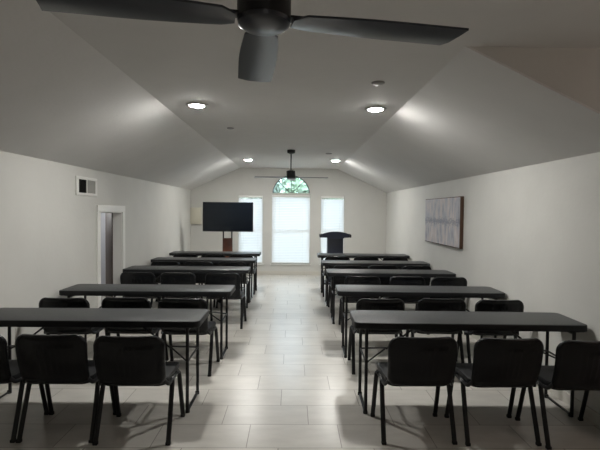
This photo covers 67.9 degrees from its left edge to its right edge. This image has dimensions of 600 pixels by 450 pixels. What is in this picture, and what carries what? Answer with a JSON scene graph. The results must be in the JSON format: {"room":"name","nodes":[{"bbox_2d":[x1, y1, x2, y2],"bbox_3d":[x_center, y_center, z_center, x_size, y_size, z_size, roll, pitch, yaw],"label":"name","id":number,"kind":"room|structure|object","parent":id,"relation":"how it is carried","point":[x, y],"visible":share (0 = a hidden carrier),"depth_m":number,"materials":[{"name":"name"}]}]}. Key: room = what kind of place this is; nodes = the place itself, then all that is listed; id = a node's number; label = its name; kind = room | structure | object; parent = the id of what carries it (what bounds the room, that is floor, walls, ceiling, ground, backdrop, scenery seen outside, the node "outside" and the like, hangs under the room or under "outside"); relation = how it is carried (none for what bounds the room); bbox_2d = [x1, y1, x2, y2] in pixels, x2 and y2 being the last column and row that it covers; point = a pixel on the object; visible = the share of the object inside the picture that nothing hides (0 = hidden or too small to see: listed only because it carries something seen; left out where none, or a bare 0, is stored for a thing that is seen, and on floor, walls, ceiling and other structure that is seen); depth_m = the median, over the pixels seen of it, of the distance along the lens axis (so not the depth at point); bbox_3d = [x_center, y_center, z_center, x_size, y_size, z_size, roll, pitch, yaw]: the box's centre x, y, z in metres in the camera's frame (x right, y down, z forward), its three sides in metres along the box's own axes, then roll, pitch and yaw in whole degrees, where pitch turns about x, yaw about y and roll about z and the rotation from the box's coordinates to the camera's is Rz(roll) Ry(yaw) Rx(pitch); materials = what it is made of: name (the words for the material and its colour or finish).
{"room":"classroom","nodes":[
{"label":"classroom","id":0,"kind":"room"},
{"bbox_2d":[0,151,190,359],"bbox_3d":[-2.683,0.411,3.749,0.120,2.110,15.150,1,2,-1],"label":"wall","id":1,"kind":"structure","parent":0,"point":[48,231],"depth_m":4.97,"materials":[{"name":"paint"}]},
{"bbox_2d":[0,299,149,391],"bbox_3d":[-2.628,1.420,3.807,0.012,0.090,14.800,1,2,-1],"label":"baseboard","id":2,"kind":"structure","parent":1,"relation":"attached to","point":[2,386],"depth_m":3.97,"materials":[{"name":"grey paint"}]},
{"bbox_2d":[75,176,96,196],"bbox_3d":[-2.636,-0.475,5.518,0.012,0.230,0.560,1,2,-1],"label":"air vent","id":3,"kind":"object","parent":1,"relation":"in","point":[84,186],"visible":1,"depth_m":5.49,"materials":[{"name":"white metal"}]},
{"bbox_2d":[105,213,112,296],"bbox_3d":[-2.971,0.580,7.032,0.088,1.540,0.740,0,2,-30],"label":"door","id":4,"kind":"structure","parent":1,"relation":"in","point":[108,216],"depth_m":6.92,"materials":[{"name":"grey"}]},
{"bbox_2d":[97,205,124,307],"bbox_3d":[-2.720,0.555,6.305,0.150,1.660,0.950,1,2,-1],"label":"door frame","id":5,"kind":"structure","parent":1,"relation":"attached to","point":[118,212],"depth_m":6.66,"materials":[{"name":"white wood"}]},
{"bbox_2d":[101,213,105,283],"bbox_3d":[-3.877,0.366,6.556,2.180,2.000,4.000,1,2,-1],"label":"wall","id":6,"kind":"structure","parent":0,"point":[103,255],"depth_m":8.46,"materials":[{"name":"grey paint"}]},
{"bbox_2d":[0,0,239,189],"bbox_3d":[-2.055,-0.950,3.716,1.350,0.745,15.150,1,2,-1],"label":"ceiling","id":7,"kind":"structure","parent":0,"point":[62,100],"depth_m":3.86,"materials":[{"name":"paint"}]},
{"bbox_2d":[191,168,386,270],"bbox_3d":[-0.283,-0.084,11.260,5.145,2.675,0.120,1,2,-1],"label":"wall","id":8,"kind":"structure","parent":0,"point":[364,204],"depth_m":11.19,"materials":[{"name":"paint"}]},
{"bbox_2d":[190,208,201,223],"bbox_3d":[-2.598,-0.230,11.128,0.270,0.410,0.064,1,2,-1],"label":"wall panel","id":9,"kind":"object","parent":8,"relation":"attached to","point":[195,213],"visible":1,"depth_m":11.10,"materials":[{"name":"beige paper"}]},
{"bbox_2d":[239,195,263,264],"bbox_3d":[-1.243,0.126,11.234,0.670,1.732,0.145,1,2,-1],"label":"window","id":10,"kind":"structure","parent":8,"relation":"in","point":[239,195],"depth_m":11.26,"materials":[{"name":"white wood"}]},
{"bbox_2d":[239,196,262,262],"bbox_3d":[-1.242,0.110,11.219,0.594,1.691,0.060,1,2,-1],"label":"window blind","id":11,"kind":"object","parent":10,"relation":"attached to","point":[248,241],"visible":0.6,"depth_m":11.22,"materials":[{"name":"white"}]},
{"bbox_2d":[247,271,320,274],"bbox_3d":[-0.295,1.210,11.235,4.881,0.090,0.012,1,2,-1],"label":"baseboard","id":12,"kind":"structure","parent":8,"relation":"attached to","point":[258,272],"depth_m":11.23,"materials":[{"name":"grey paint"}]},
{"bbox_2d":[270,176,310,264],"bbox_3d":[-0.228,-0.126,11.242,1.025,2.256,0.145,1,2,-1],"label":"window","id":13,"kind":"structure","parent":8,"relation":"in","point":[291,192],"depth_m":11.21,"materials":[{"name":"white"}]},
{"bbox_2d":[272,195,309,262],"bbox_3d":[-0.230,0.107,11.234,0.949,1.717,0.060,1,2,-1],"label":"window blind","id":14,"kind":"object","parent":13,"relation":"attached to","point":[290,213],"visible":1,"depth_m":11.24,"materials":[{"name":"white fabric"}]},
{"bbox_2d":[319,196,343,264],"bbox_3d":[0.815,0.146,11.267,0.653,1.732,0.145,1,2,-1],"label":"window","id":15,"kind":"structure","parent":8,"relation":"in","point":[328,196],"depth_m":11.30,"materials":[{"name":"white"}]},
{"bbox_2d":[321,196,343,259],"bbox_3d":[0.815,0.130,11.251,0.577,1.691,0.060,1,2,-1],"label":"window blind","id":16,"kind":"object","parent":15,"relation":"attached to","point":[332,208],"visible":0.73,"depth_m":11.24,"materials":[{"name":"white"}]},
{"bbox_2d":[0,275,599,449],"bbox_3d":[-0.305,1.548,3.821,9.460,0.120,15.150,1,2,-1],"label":"floor","id":17,"kind":"structure","parent":0,"point":[284,380],"depth_m":3.72,"materials":[{"name":"tile"}]},
{"bbox_2d":[0,335,48,442],"bbox_3d":[-2.219,1.102,3.220,0.528,0.771,0.545,1,2,-1],"label":"chair","id":18,"kind":"object","parent":17,"relation":"on","point":[9,369],"visible":0.66,"depth_m":3.10,"materials":[{"name":"black plastic"}]},
{"bbox_2d":[15,334,115,442],"bbox_3d":[-1.685,1.107,3.228,0.528,0.771,0.545,1,2,-1],"label":"chair","id":19,"kind":"object","parent":17,"relation":"on","point":[41,359],"visible":0.91,"depth_m":3.00,"materials":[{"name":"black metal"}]},
{"bbox_2d":[39,297,106,359],"bbox_3d":[-2.245,1.063,4.453,0.528,0.771,0.545,1,2,-1],"label":"chair","id":20,"kind":"object","parent":17,"relation":"on","point":[45,302],"visible":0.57,"depth_m":4.22,"materials":[{"name":"black metal"}]},
{"bbox_2d":[0,308,208,412],"bbox_3d":[-1.709,1.107,3.704,1.830,0.740,0.457,1,2,-1],"label":"folding table","id":21,"kind":"object","parent":17,"relation":"on","point":[145,318],"visible":0.95,"depth_m":3.60,"materials":[{"name":"black plastic"}]},
{"bbox_2d":[101,297,168,360],"bbox_3d":[-1.667,1.067,4.500,0.528,0.771,0.545,1,2,1],"label":"chair","id":22,"kind":"object","parent":17,"relation":"on","point":[108,302],"visible":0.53,"depth_m":4.26,"materials":[{"name":"black metal"}]},
{"bbox_2d":[92,335,184,445],"bbox_3d":[-1.151,1.113,3.206,0.528,0.771,0.545,1,2,-1],"label":"chair","id":23,"kind":"object","parent":17,"relation":"on","point":[119,360],"visible":1,"depth_m":2.99,"materials":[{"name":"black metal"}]},
{"bbox_2d":[120,272,161,302],"bbox_3d":[-2.184,1.008,6.222,0.528,0.771,0.545,1,2,1],"label":"chair","id":24,"kind":"object","parent":17,"relation":"on","point":[125,277],"visible":0.49,"depth_m":5.97,"materials":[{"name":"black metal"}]},
{"bbox_2d":[59,284,234,359],"bbox_3d":[-1.663,1.068,4.980,1.830,0.740,0.457,1,2,-1],"label":"folding table","id":25,"kind":"object","parent":17,"relation":"on","point":[85,290],"visible":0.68,"depth_m":4.81,"materials":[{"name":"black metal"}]},
{"bbox_2d":[150,261,179,306],"bbox_3d":[-2.207,0.968,7.506,0.528,0.771,0.545,1,2,-1],"label":"chair","id":26,"kind":"object","parent":17,"relation":"on","point":[154,263],"visible":0.38,"depth_m":7.25,"materials":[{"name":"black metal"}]},
{"bbox_2d":[160,272,202,298],"bbox_3d":[-1.648,1.014,6.223,0.528,0.771,0.545,1,2,-1],"label":"chair","id":27,"kind":"object","parent":17,"relation":"on","point":[189,278],"visible":0.5,"depth_m":5.97,"materials":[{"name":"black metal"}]},
{"bbox_2d":[123,266,250,318],"bbox_3d":[-1.675,1.013,6.709,1.830,0.740,0.457,1,2,-1],"label":"folding table","id":28,"kind":"object","parent":17,"relation":"on","point":[241,270],"visible":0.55,"depth_m":6.54,"materials":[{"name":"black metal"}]},
{"bbox_2d":[173,254,202,284],"bbox_3d":[-2.195,0.930,8.722,0.528,0.771,0.545,1,2,-2],"label":"chair","id":29,"kind":"object","parent":17,"relation":"on","point":[175,255],"visible":0.18,"depth_m":8.46,"materials":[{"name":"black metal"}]},
{"bbox_2d":[158,298,219,376],"bbox_3d":[-1.117,1.073,4.481,0.528,0.771,0.545,1,2,1],"label":"chair","id":30,"kind":"object","parent":17,"relation":"on","point":[207,327],"visible":0.69,"depth_m":4.28,"materials":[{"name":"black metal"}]},
{"bbox_2d":[184,261,218,307],"bbox_3d":[-1.667,0.972,7.532,0.528,0.771,0.545,1,2,-1],"label":"chair","id":31,"kind":"object","parent":17,"relation":"on","point":[200,278],"visible":0.31,"depth_m":7.29,"materials":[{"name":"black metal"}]},
{"bbox_2d":[151,257,256,301],"bbox_3d":[-1.700,0.973,7.998,1.830,0.740,0.457,1,2,-1],"label":"folding table","id":32,"kind":"object","parent":17,"relation":"on","point":[250,261],"visible":0.64,"depth_m":7.84,"materials":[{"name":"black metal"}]},
{"bbox_2d":[201,254,225,284],"bbox_3d":[-1.657,0.935,8.736,0.528,0.771,0.545,1,2,1],"label":"chair","id":33,"kind":"object","parent":17,"relation":"on","point":[203,255],"visible":0.2,"depth_m":8.47,"materials":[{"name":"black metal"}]},
{"bbox_2d":[169,251,260,276],"bbox_3d":[-1.734,0.934,9.217,1.830,0.740,0.457,1,2,-1],"label":"folding table","id":34,"kind":"object","parent":17,"relation":"on","point":[198,253],"visible":0.48,"depth_m":9.04,"materials":[{"name":"black metal"}]},
{"bbox_2d":[205,273,246,328],"bbox_3d":[-1.039,1.020,6.220,0.528,0.771,0.545,1,2,1],"label":"chair","id":35,"kind":"object","parent":17,"relation":"on","point":[210,278],"visible":0.74,"depth_m":5.99,"materials":[{"name":"black metal"}]},
{"bbox_2d":[223,232,232,257],"bbox_3d":[-1.633,0.478,10.066,0.750,1.600,0.450,1,2,-1],"label":"tv stand","id":36,"kind":"object","parent":17,"relation":"on","point":[227,242],"visible":0.2,"depth_m":10.03,"materials":[{"name":"brown"}]},
{"bbox_2d":[203,202,252,231],"bbox_3d":[-1.599,-0.181,9.922,1.116,0.655,0.078,1,2,-1],"label":"television","id":37,"kind":"object","parent":36,"relation":"attached to","point":[217,216],"visible":1,"depth_m":9.88,"materials":[{"name":"black"}]},
{"bbox_2d":[216,262,249,307],"bbox_3d":[-1.125,0.979,7.498,0.528,0.771,0.545,0,2,-3],"label":"chair","id":38,"kind":"object","parent":17,"relation":"on","point":[220,263],"visible":0.34,"depth_m":7.31,"materials":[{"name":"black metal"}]},
{"bbox_2d":[229,255,256,294],"bbox_3d":[-1.126,0.941,8.710,0.528,0.771,0.545,1,2,0],"label":"chair","id":39,"kind":"object","parent":17,"relation":"on","point":[230,256],"visible":0.38,"depth_m":8.54,"materials":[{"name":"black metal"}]},
{"bbox_2d":[319,232,350,284],"bbox_3d":[0.777,0.723,9.971,0.690,1.165,0.420,1,2,-1],"label":"podium","id":40,"kind":"object","parent":17,"relation":"on","point":[334,239],"visible":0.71,"depth_m":9.84,"materials":[{"name":"black laminate"}]},
{"bbox_2d":[321,256,349,296],"bbox_3d":[0.688,0.964,8.552,0.528,0.771,0.545,1,2,-2],"label":"chair","id":41,"kind":"object","parent":17,"relation":"on","point":[328,257],"visible":0.41,"depth_m":8.32,"materials":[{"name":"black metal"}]},
{"bbox_2d":[328,265,362,312],"bbox_3d":[0.743,1.006,7.236,0.528,0.771,0.545,0,2,-2],"label":"chair","id":42,"kind":"object","parent":17,"relation":"on","point":[338,280],"visible":0.31,"depth_m":7.00,"materials":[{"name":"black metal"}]},
{"bbox_2d":[338,276,379,332],"bbox_3d":[0.814,1.043,6.070,0.528,0.771,0.545,1,2,0],"label":"chair","id":43,"kind":"object","parent":17,"relation":"on","point":[349,280],"visible":0.5,"depth_m":5.83,"materials":[{"name":"black metal"}]},
{"bbox_2d":[317,253,409,288],"bbox_3d":[1.262,0.969,9.064,1.830,0.740,0.457,1,2,0],"label":"folding table","id":44,"kind":"object","parent":17,"relation":"on","point":[319,255],"visible":0.48,"depth_m":8.89,"materials":[{"name":"black metal"}]},
{"bbox_2d":[354,256,378,268],"bbox_3d":[1.241,0.968,8.599,0.528,0.771,0.545,1,2,1],"label":"chair","id":45,"kind":"object","parent":17,"relation":"on","point":[357,257],"visible":0.22,"depth_m":8.34,"materials":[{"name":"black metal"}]},
{"bbox_2d":[321,260,429,305],"bbox_3d":[1.282,1.010,7.745,1.830,0.740,0.457,1,2,0],"label":"folding table","id":46,"kind":"object","parent":17,"relation":"on","point":[327,263],"visible":0.57,"depth_m":7.58,"materials":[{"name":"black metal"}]},
{"bbox_2d":[348,298,404,374],"bbox_3d":[0.782,1.090,4.568,0.528,0.771,0.545,1,2,0],"label":"chair","id":47,"kind":"object","parent":17,"relation":"on","point":[364,303],"visible":0.56,"depth_m":4.33,"materials":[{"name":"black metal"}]},
{"bbox_2d":[368,265,396,284],"bbox_3d":[1.297,1.010,7.262,0.528,0.771,0.545,1,2,-1],"label":"chair","id":48,"kind":"object","parent":17,"relation":"on","point":[383,280],"visible":0.17,"depth_m":7.01,"materials":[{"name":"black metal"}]},
{"bbox_2d":[326,269,455,323],"bbox_3d":[1.301,1.048,6.546,1.830,0.740,0.457,1,2,0],"label":"folding table","id":49,"kind":"object","parent":17,"relation":"on","point":[334,273],"visible":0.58,"depth_m":6.36,"materials":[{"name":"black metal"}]},
{"bbox_2d":[383,257,407,268],"bbox_3d":[1.786,0.973,8.595,0.528,0.771,0.545,1,2,0],"label":"chair","id":50,"kind":"object","parent":17,"relation":"on","point":[384,258],"visible":0.22,"depth_m":8.33,"materials":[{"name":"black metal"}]},
{"bbox_2d":[382,276,424,310],"bbox_3d":[1.395,1.049,6.064,0.528,0.771,0.545,1,2,-1],"label":"chair","id":51,"kind":"object","parent":17,"relation":"on","point":[396,280],"visible":0.48,"depth_m":5.82,"materials":[{"name":"black metal"}]},
{"bbox_2d":[370,336,457,444],"bbox_3d":[0.829,1.132,3.252,0.528,0.771,0.545,1,2,-1],"label":"chair","id":52,"kind":"object","parent":17,"relation":"on","point":[412,361],"visible":1,"depth_m":3.03,"materials":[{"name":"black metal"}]},
{"bbox_2d":[402,266,431,285],"bbox_3d":[1.828,1.016,7.248,0.528,0.771,0.545,1,2,-2],"label":"chair","id":53,"kind":"object","parent":17,"relation":"on","point":[427,280],"visible":0.25,"depth_m":6.99,"materials":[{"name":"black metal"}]},
{"bbox_2d":[335,285,505,357],"bbox_3d":[1.325,1.095,5.077,1.830,0.740,0.457,1,2,1],"label":"folding table","id":54,"kind":"object","parent":17,"relation":"on","point":[482,292],"visible":0.7,"depth_m":4.90,"materials":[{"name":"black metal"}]},
{"bbox_2d":[405,298,465,362],"bbox_3d":[1.391,1.095,4.600,0.528,0.771,0.545,1,2,1],"label":"chair","id":55,"kind":"object","parent":17,"relation":"on","point":[425,304],"visible":0.41,"depth_m":4.35,"materials":[{"name":"black metal"}]},
{"bbox_2d":[423,277,466,334],"bbox_3d":[1.940,1.055,6.040,0.528,0.771,0.545,1,2,-1],"label":"chair","id":56,"kind":"object","parent":17,"relation":"on","point":[437,281],"visible":0.27,"depth_m":5.78,"materials":[{"name":"black metal"}]},
{"bbox_2d":[350,310,586,416],"bbox_3d":[1.343,1.137,3.722,1.830,0.740,0.457,1,2,1],"label":"folding table","id":57,"kind":"object","parent":17,"relation":"on","point":[547,322],"visible":0.95,"depth_m":3.59,"materials":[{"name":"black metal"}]},
{"bbox_2d":[457,299,523,362],"bbox_3d":[1.938,1.101,4.564,0.528,0.771,0.545,1,2,0],"label":"chair","id":58,"kind":"object","parent":17,"relation":"on","point":[483,305],"visible":0.47,"depth_m":4.32,"materials":[{"name":"black metal"}]},
{"bbox_2d":[444,338,543,445],"bbox_3d":[1.409,1.138,3.245,0.528,0.771,0.545,1,2,-1],"label":"chair","id":59,"kind":"object","parent":17,"relation":"on","point":[513,364],"visible":0.95,"depth_m":3.02,"materials":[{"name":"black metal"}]},
{"bbox_2d":[515,340,599,449],"bbox_3d":[1.947,1.144,3.208,0.528,0.771,0.545,1,2,-1],"label":"chair","id":60,"kind":"object","parent":17,"relation":"on","point":[576,367],"visible":0.94,"depth_m":2.99,"materials":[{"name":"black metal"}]},
{"bbox_2d":[49,0,599,168],"bbox_3d":[1.538,-1.228,3.762,5.830,0.120,15.150,1,2,-1],"label":"ceiling","id":61,"kind":"structure","parent":0,"point":[320,89],"depth_m":3.22,"materials":[{"name":"paint"}]},
{"bbox_2d":[186,102,207,107],"bbox_3d":[-1.042,-1.206,4.514,0.224,0.023,0.224,1,2,-1],"label":"recessed light","id":62,"kind":"object","parent":61,"relation":"in","point":[189,104],"visible":1,"depth_m":4.46,"materials":[{"name":"white"}]},
{"bbox_2d":[36,0,468,81],"bbox_3d":[-0.164,-0.864,1.637,1.296,0.509,0.726,0,2,-11],"label":"ceiling fan","id":63,"kind":"object","parent":61,"relation":"hanging from","point":[262,21],"visible":1,"depth_m":1.36,"materials":[{"name":"black"}]},
{"bbox_2d":[254,150,327,179],"bbox_3d":[-0.166,-1.067,8.099,1.296,0.509,0.726,1,2,-2],"label":"ceiling fan","id":64,"kind":"object","parent":61,"relation":"hanging from","point":[290,174],"visible":1,"depth_m":7.77,"materials":[{"name":"black metal"}]},
{"bbox_2d":[365,106,386,111],"bbox_3d":[0.779,-1.191,4.603,0.224,0.023,0.224,1,2,-1],"label":"recessed light","id":65,"kind":"object","parent":61,"relation":"in","point":[371,108],"visible":1,"depth_m":4.56,"materials":[{"name":"white"}]},
{"bbox_2d":[371,81,384,85],"bbox_3d":[0.643,-1.167,3.675,0.110,0.016,0.110,1,2,-1],"label":"smoke detector","id":66,"kind":"object","parent":61,"relation":"attached to","point":[376,83],"visible":1,"depth_m":3.65,"materials":[{"name":"grey plastic"}]},
{"bbox_2d":[338,47,599,192],"bbox_3d":[1.678,-1.007,7.113,1.370,0.770,8.470,1,2,-1],"label":"ceiling","id":67,"kind":"structure","parent":0,"point":[479,114],"depth_m":3.99,"materials":[{"name":"paint"}]},
{"bbox_2d":[386,152,599,413],"bbox_3d":[2.289,0.364,7.216,0.120,2.085,8.370,1,2,-1],"label":"wall","id":68,"kind":"structure","parent":0,"point":[531,233],"depth_m":4.41,"materials":[{"name":"paint"}]},
{"bbox_2d":[425,196,463,248],"bbox_3d":[2.210,-0.058,6.936,0.051,0.725,1.620,1,2,-1],"label":"painting","id":69,"kind":"object","parent":68,"relation":"attached to","point":[444,217],"visible":1,"depth_m":6.71,"materials":[{"name":"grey fabric"}]},
{"bbox_2d":[470,334,599,426],"bbox_3d":[2.214,1.363,7.171,0.012,0.090,8.220,1,2,-1],"label":"baseboard","id":70,"kind":"structure","parent":68,"relation":"attached to","point":[589,413],"depth_m":3.65,"materials":[{"name":"grey paint"}]},
{"bbox_2d":[472,47,599,111],"bbox_3d":[2.664,0.206,2.978,3.175,2.675,0.103,1,2,-1],"label":"wall","id":71,"kind":"structure","parent":0,"point":[573,72],"depth_m":2.87,"materials":[{"name":"paint"}]},
{"label":"outside","id":72,"kind":"structure","parent":0,"visible":0},
{"bbox_3d":[-0.754,3.410,46.024,80.000,0.100,68.200,1,2,-1],"label":"ground","id":73,"kind":"structure","parent":72,"visible":0},
{"bbox_2d":[253,178,288,198],"bbox_3d":[-2.531,0.221,22.452,5.019,7.732,5.040,1,2,-1],"label":"tree","id":74,"kind":"object","parent":73,"relation":"on","point":[277,189],"visible":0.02,"depth_m":21.67,"materials":[{"name":"green plant"}]},
{"bbox_2d":[279,178,308,192],"bbox_3d":[1.441,0.401,19.585,4.802,7.631,4.725,1,2,-1],"label":"tree","id":75,"kind":"object","parent":73,"relation":"on","point":[302,188],"visible":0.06,"depth_m":18.33,"materials":[{"name":"green plant"}]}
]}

